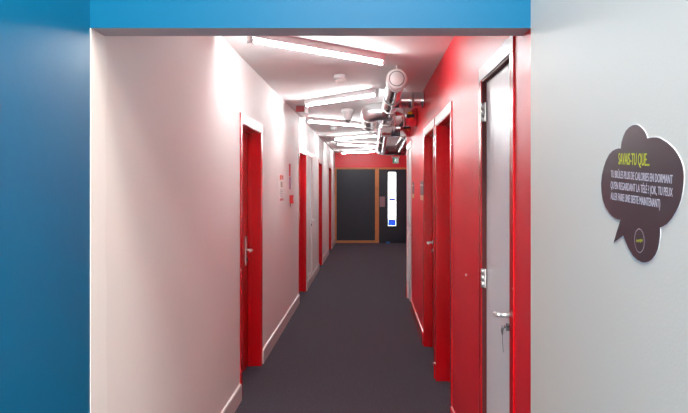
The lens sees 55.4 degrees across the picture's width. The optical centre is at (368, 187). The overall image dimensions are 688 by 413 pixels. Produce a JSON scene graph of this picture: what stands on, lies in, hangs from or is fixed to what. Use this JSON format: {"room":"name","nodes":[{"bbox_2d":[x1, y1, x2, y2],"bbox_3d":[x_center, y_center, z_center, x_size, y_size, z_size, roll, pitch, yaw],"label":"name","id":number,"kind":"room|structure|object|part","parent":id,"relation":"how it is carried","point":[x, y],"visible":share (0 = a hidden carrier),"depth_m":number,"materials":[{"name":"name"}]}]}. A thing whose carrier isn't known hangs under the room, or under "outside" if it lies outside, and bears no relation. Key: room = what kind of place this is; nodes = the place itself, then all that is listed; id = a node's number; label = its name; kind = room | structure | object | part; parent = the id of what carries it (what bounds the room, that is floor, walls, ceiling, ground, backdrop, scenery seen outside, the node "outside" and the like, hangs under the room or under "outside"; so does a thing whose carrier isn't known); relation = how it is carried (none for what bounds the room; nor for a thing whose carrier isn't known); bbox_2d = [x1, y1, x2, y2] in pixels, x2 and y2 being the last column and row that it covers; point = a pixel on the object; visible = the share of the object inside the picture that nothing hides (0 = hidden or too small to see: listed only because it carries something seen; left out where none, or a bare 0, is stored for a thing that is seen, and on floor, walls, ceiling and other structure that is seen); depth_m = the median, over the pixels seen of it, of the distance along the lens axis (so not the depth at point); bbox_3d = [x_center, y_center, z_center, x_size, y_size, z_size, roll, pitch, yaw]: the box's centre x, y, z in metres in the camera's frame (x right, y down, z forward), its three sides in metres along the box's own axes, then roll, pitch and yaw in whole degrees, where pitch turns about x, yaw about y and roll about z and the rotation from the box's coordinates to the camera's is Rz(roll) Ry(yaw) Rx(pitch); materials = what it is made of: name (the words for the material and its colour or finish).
{"room":"corridor","nodes":[
{"label":"corridor","id":0,"kind":"room"},
{"bbox_2d":[0,0,334,412],"bbox_3d":[-1.098,-0.533,7.950,0.300,4.200,21.100,0,0,0],"label":"wall","id":1,"kind":"structure","parent":0,"point":[174,104],"depth_m":2.70,"materials":[{"name":"white paint"}]},
{"bbox_2d":[90,28,107,412],"bbox_3d":[-0.948,0.512,2.305,0.003,2.110,0.149,0,0,0],"label":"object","id":2,"kind":"structure","parent":1,"relation":"attached to","point":[98,79],"depth_m":2.30,"materials":[{"name":"white paint"}]},
{"bbox_2d":[221,384,241,412],"bbox_3d":[-0.940,1.505,3.598,0.016,0.124,2.455,0,0,0],"label":"baseboard","id":3,"kind":"structure","parent":1,"relation":"attached to","point":[235,400],"depth_m":4.55,"materials":[{"name":"white"}]},
{"bbox_2d":[240,112,262,383],"bbox_3d":[-1.089,0.506,5.322,0.298,2.121,0.995,0,0,0],"label":"door","id":4,"kind":"structure","parent":1,"relation":"in","point":[251,131],"depth_m":5.73,"materials":[{"name":"red wood"}]},
{"bbox_3d":[-1.024,0.547,5.595,0.068,0.250,0.131,0,0,0],"label":"handle","id":5,"kind":"part","parent":4,"relation":"part of","materials":[{"name":"silver metal"}]},
{"bbox_3d":[-0.944,-0.521,5.324,0.008,0.066,0.991,0,0,0],"label":"head casing","id":6,"kind":"part","parent":4,"relation":"part of","materials":[{"name":"white paint"}]},
{"bbox_2d":[279,175,282,200],"bbox_3d":[-0.946,0.004,7.115,0.004,0.285,0.330,0,0,0],"label":"notice","id":7,"kind":"object","parent":1,"relation":"attached to","point":[280,176],"visible":1,"depth_m":7.07,"materials":[{"name":"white paper"}]},
{"bbox_2d":[263,294,299,363],"bbox_3d":[-0.940,1.505,7.345,0.016,0.124,3.050,0,0,0],"label":"baseboard","id":8,"kind":"structure","parent":1,"relation":"attached to","point":[273,339],"depth_m":6.86,"materials":[{"name":"white wood"}]},
{"bbox_2d":[289,164,290,188],"bbox_3d":[-0.942,-0.131,7.855,0.012,0.305,0.090,0,0,0],"label":"sign","id":9,"kind":"object","parent":1,"relation":"attached to","point":[289,164],"visible":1,"depth_m":7.83,"materials":[{"name":"red plastic"}]},
{"bbox_2d":[290,195,293,206],"bbox_3d":[-0.926,0.162,7.910,0.044,0.140,0.100,0,0,0],"label":"fire alarm","id":10,"kind":"object","parent":1,"relation":"attached to","point":[291,196],"visible":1,"depth_m":7.86,"materials":[{"name":"red plastic"}]},
{"bbox_2d":[299,147,306,294],"bbox_3d":[-1.089,0.504,9.405,0.298,2.126,1.070,0,0,0],"label":"door","id":11,"kind":"structure","parent":1,"relation":"in","point":[302,153],"depth_m":9.87,"materials":[{"name":"red wood"}]},
{"bbox_3d":[-0.945,0.504,9.405,0.007,2.125,1.070,0,0,0],"label":"architrave","id":12,"kind":"part","parent":11,"relation":"part of","materials":[{"name":"red wood"}]},
{"bbox_3d":[-0.944,-0.526,9.407,0.008,0.066,1.066,0,0,0],"label":"head casing","id":13,"kind":"part","parent":11,"relation":"part of","materials":[{"name":"white paint"}]},
{"bbox_2d":[308,152,313,278],"bbox_3d":[-1.065,0.439,10.625,0.346,2.006,0.850,0,0,0],"label":"door","id":14,"kind":"structure","parent":1,"relation":"in","point":[310,155],"depth_m":10.84,"materials":[{"name":"white wood"}]},
{"bbox_2d":[306,264,318,290],"bbox_3d":[-0.940,1.505,11.195,0.016,0.124,2.510,0,0,0],"label":"baseboard","id":15,"kind":"structure","parent":1,"relation":"attached to","point":[310,280],"depth_m":10.90,"materials":[{"name":"white wood"}]},
{"bbox_2d":[319,159,321,264],"bbox_3d":[-1.089,0.514,12.885,0.298,2.106,0.870,0,0,0],"label":"door","id":16,"kind":"structure","parent":1,"relation":"in","point":[320,161],"depth_m":13.25,"materials":[{"name":"red wood"}]},
{"bbox_2d":[322,249,328,264],"bbox_3d":[-0.940,1.505,14.385,0.016,0.124,2.130,0,0,0],"label":"baseboard","id":17,"kind":"structure","parent":1,"relation":"attached to","point":[326,254],"depth_m":14.20,"materials":[{"name":"white wood"}]},
{"bbox_2d":[328,164,331,248],"bbox_3d":[-1.089,0.509,16.100,0.298,2.116,1.300,0,0,0],"label":"door","id":18,"kind":"structure","parent":1,"relation":"in","point":[329,166],"depth_m":16.68,"materials":[{"name":"red wood"}]},
{"bbox_2d":[90,0,530,35],"bbox_3d":[-0.198,-1.588,2.289,1.500,2.090,0.118,0,0,0],"label":"lintel","id":19,"kind":"object","parent":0,"point":[107,17],"visible":1,"depth_m":2.23,"materials":[{"name":"blue paint"}]},
{"bbox_2d":[222,36,453,152],"bbox_3d":[0.251,-1.034,10.524,2.998,0.120,16.352,0,0,0],"label":"ceiling","id":20,"kind":"structure","parent":0,"point":[296,76],"depth_m":5.45,"materials":[{"name":"white paint"}]},
{"bbox_2d":[296,106,308,113],"bbox_3d":[-0.787,-0.929,7.820,0.145,0.090,0.160,0,0,0],"label":"fire alarm","id":21,"kind":"object","parent":20,"relation":"attached to","point":[300,109],"visible":0.92,"depth_m":7.75,"materials":[{"name":"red plastic"}]},
{"bbox_2d":[247,36,384,65],"bbox_3d":[-0.315,-0.933,4.430,1.148,0.082,0.049,0,0,-42],"label":"ceiling light","id":22,"kind":"object","parent":20,"relation":"attached to","point":[286,40],"visible":0.98,"depth_m":4.39,"materials":[{"name":"white plastic"}]},
{"bbox_2d":[305,117,361,126],"bbox_3d":[-0.440,-0.933,9.410,1.148,0.082,0.049,0,0,-44],"label":"ceiling light","id":23,"kind":"object","parent":20,"relation":"attached to","point":[308,119],"visible":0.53,"depth_m":9.31,"materials":[{"name":"white plastic"}]},
{"bbox_2d":[334,74,346,83],"bbox_3d":[-0.245,-0.937,5.670,0.112,0.074,0.112,0,0,0],"label":"smoke detector","id":24,"kind":"object","parent":20,"relation":"attached to","point":[340,78],"visible":1,"depth_m":5.63,"materials":[{"name":"white plastic"}]},
{"bbox_2d":[304,88,378,106],"bbox_3d":[-0.302,-0.933,6.855,0.049,0.082,1.148,0,0,-43],"label":"ceiling light","id":25,"kind":"object","parent":20,"relation":"attached to","point":[308,102],"visible":1,"depth_m":6.79,"materials":[{"name":"white plastic"}]},
{"bbox_2d":[341,108,354,122],"bbox_3d":[-0.256,-0.891,8.130,0.168,0.166,0.168,0,0,0],"label":"smoke detector","id":26,"kind":"object","parent":20,"relation":"attached to","point":[347,113],"visible":1,"depth_m":8.08,"materials":[{"name":"white plastic"}]},
{"bbox_2d":[334,132,377,139],"bbox_3d":[-0.237,-0.933,11.985,0.048,0.082,1.148,0,0,-44],"label":"ceiling light","id":27,"kind":"object","parent":20,"relation":"attached to","point":[374,133],"visible":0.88,"depth_m":11.93,"materials":[{"name":"white plastic"}]},
{"bbox_2d":[336,142,376,146],"bbox_3d":[-0.221,-0.933,14.250,1.148,0.082,0.048,0,0,-37],"label":"ceiling light","id":28,"kind":"object","parent":20,"relation":"attached to","point":[337,143],"visible":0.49,"depth_m":14.19,"materials":[{"name":"white plastic"}]},
{"bbox_2d":[341,149,375,153],"bbox_3d":[-0.275,-0.933,17.075,1.148,0.082,0.048,0,0,39],"label":"ceiling light","id":29,"kind":"object","parent":20,"relation":"attached to","point":[374,150],"visible":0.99,"depth_m":17.03,"materials":[{"name":"white plastic"}]},
{"bbox_2d":[361,66,424,154],"bbox_3d":[0.331,-0.814,9.377,1.273,0.320,8.349,0,0,7],"label":"ventilation duct","id":30,"kind":"object","parent":20,"relation":"attached to","point":[398,112],"visible":0.94,"depth_m":7.39,"materials":[{"name":"white metal"}]},
{"bbox_2d":[392,155,399,162],"bbox_3d":[0.685,-0.789,16.500,0.200,0.369,0.060,0,0,0],"label":"exit sign","id":31,"kind":"object","parent":20,"relation":"hanging from","point":[395,159],"visible":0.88,"depth_m":16.49,"materials":[{"name":"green plastic"}]},
{"bbox_2d":[395,137,405,151],"bbox_3d":[0.978,-0.824,11.384,0.925,0.252,3.037,0,0,0],"label":"ventilation duct","id":32,"kind":"object","parent":20,"relation":"hanging from","point":[400,145],"visible":0.14,"depth_m":11.60,"materials":[{"name":"white metal"}]},
{"bbox_2d":[235,243,449,412],"bbox_3d":[0.251,1.617,8.050,2.998,0.100,21.300,0,0,0],"label":"floor","id":33,"kind":"structure","parent":0,"point":[352,343],"depth_m":6.26,"materials":[{"name":"carpet"}]},
{"bbox_2d":[335,153,405,242],"bbox_3d":[0.251,0.296,18.569,2.998,2.541,0.162,0,0,0],"label":"wall","id":34,"kind":"structure","parent":0,"point":[356,189],"depth_m":18.53,"materials":[{"name":"black"}]},
{"bbox_3d":[-0.359,0.492,18.545,1.088,2.010,0.030,0,0,0],"label":"panel","id":35,"kind":"part","parent":34,"relation":"part of","materials":[{"name":"black"}]},
{"bbox_2d":[379,169,405,242],"bbox_3d":[0.775,0.525,18.538,0.965,2.081,0.053,0,0,0],"label":"door","id":36,"kind":"structure","parent":34,"relation":"in","point":[390,230],"depth_m":18.52,"materials":[{"name":"black"}]},
{"bbox_3d":[0.388,0.402,18.517,0.152,0.290,0.006,0,0,0],"label":"push plate","id":37,"kind":"part","parent":36,"relation":"part of","materials":[{"name":"red"}]},
{"bbox_3d":[0.665,0.325,18.516,0.262,1.561,0.008,0,0,0],"label":"vision panel frame","id":38,"kind":"part","parent":36,"relation":"part of","materials":[{"name":"white"}]},
{"bbox_2d":[406,0,687,412],"bbox_3d":[0.703,-0.533,3.465,0.300,4.200,12.130,0,0,0],"label":"wall","id":39,"kind":"structure","parent":0,"point":[609,328],"depth_m":1.75,"materials":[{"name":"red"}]},
{"bbox_2d":[406,141,410,299],"bbox_3d":[0.672,0.481,8.875,0.342,2.171,0.910,0,0,0],"label":"door","id":40,"kind":"structure","parent":39,"relation":"in","point":[408,228],"depth_m":9.08,"materials":[{"name":"white wood"}]},
{"bbox_2d":[412,182,413,197],"bbox_3d":[0.549,0.033,8.075,0.007,0.195,0.238,0,0,0],"label":"door sign","id":41,"kind":"object","parent":39,"relation":"attached to","point":[412,182],"visible":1,"depth_m":8.04,"materials":[{"name":"grey plastic"}]},
{"bbox_2d":[410,300,422,344],"bbox_3d":[0.544,1.505,7.470,0.016,0.124,1.900,0,0,0],"label":"baseboard","id":42,"kind":"structure","parent":39,"relation":"attached to","point":[413,311],"depth_m":7.32,"materials":[{"name":"red"}]},
{"bbox_2d":[420,181,422,199],"bbox_3d":[0.549,0.033,6.750,0.007,0.195,0.328,0,0,0],"label":"door sign","id":43,"kind":"object","parent":39,"relation":"attached to","point":[421,182],"visible":0.93,"depth_m":6.76,"materials":[{"name":"grey plastic"}]},
{"bbox_2d":[423,118,434,361],"bbox_3d":[0.694,0.494,5.975,0.298,2.146,1.090,0,0,0],"label":"door","id":44,"kind":"structure","parent":39,"relation":"in","point":[429,130],"depth_m":6.43,"materials":[{"name":"red wood"}]},
{"bbox_3d":[0.548,-0.546,5.977,0.008,0.066,1.086,0,0,0],"label":"head casing","id":45,"kind":"part","parent":44,"relation":"part of","materials":[{"name":"white paint"}]},
{"bbox_2d":[433,362,434,378],"bbox_3d":[0.544,1.505,5.400,0.016,0.124,0.060,0,0,0],"label":"baseboard","id":46,"kind":"structure","parent":39,"relation":"attached to","point":[434,362],"depth_m":5.38,"materials":[{"name":"red"}]},
{"bbox_2d":[435,101,451,406],"bbox_3d":[0.694,0.496,4.845,0.298,2.141,1.050,0,0,0],"label":"door","id":47,"kind":"structure","parent":39,"relation":"in","point":[443,120],"depth_m":5.30,"materials":[{"name":"red wood"}]},
{"bbox_3d":[0.548,-0.541,4.847,0.008,0.066,1.046,0,0,0],"label":"head casing","id":48,"kind":"part","parent":47,"relation":"part of","materials":[{"name":"white paint"}]},
{"bbox_2d":[479,36,514,412],"bbox_3d":[0.673,0.491,2.857,0.340,2.151,0.767,0,0,0],"label":"door","id":49,"kind":"structure","parent":39,"relation":"in","point":[497,74],"depth_m":2.90,"materials":[{"name":"white wood"}]},
{"bbox_3d":[0.548,-0.551,2.858,0.008,0.066,0.763,0,0,0],"label":"head casing","id":50,"kind":"part","parent":49,"relation":"part of","materials":[{"name":"white paint"}]},
{"bbox_3d":[0.537,0.527,2.628,0.068,0.075,0.066,0,0,0],"label":"handle","id":51,"kind":"part","parent":49,"relation":"part of","materials":[{"name":"silver metal"}]},
{"bbox_3d":[0.538,0.605,2.617,0.019,0.111,0.018,0,0,0],"label":"key cord","id":52,"kind":"part","parent":49,"relation":"part of","materials":[{"name":"grey metal"}]},
{"bbox_2d":[601,124,684,262],"bbox_3d":[0.551,0.010,1.349,0.002,0.283,0.409,0,0,0],"label":"wall sign","id":53,"kind":"object","parent":39,"relation":"attached to","point":[642,181],"visible":1,"depth_m":1.32,"materials":[{"name":"brown"}]}
]}

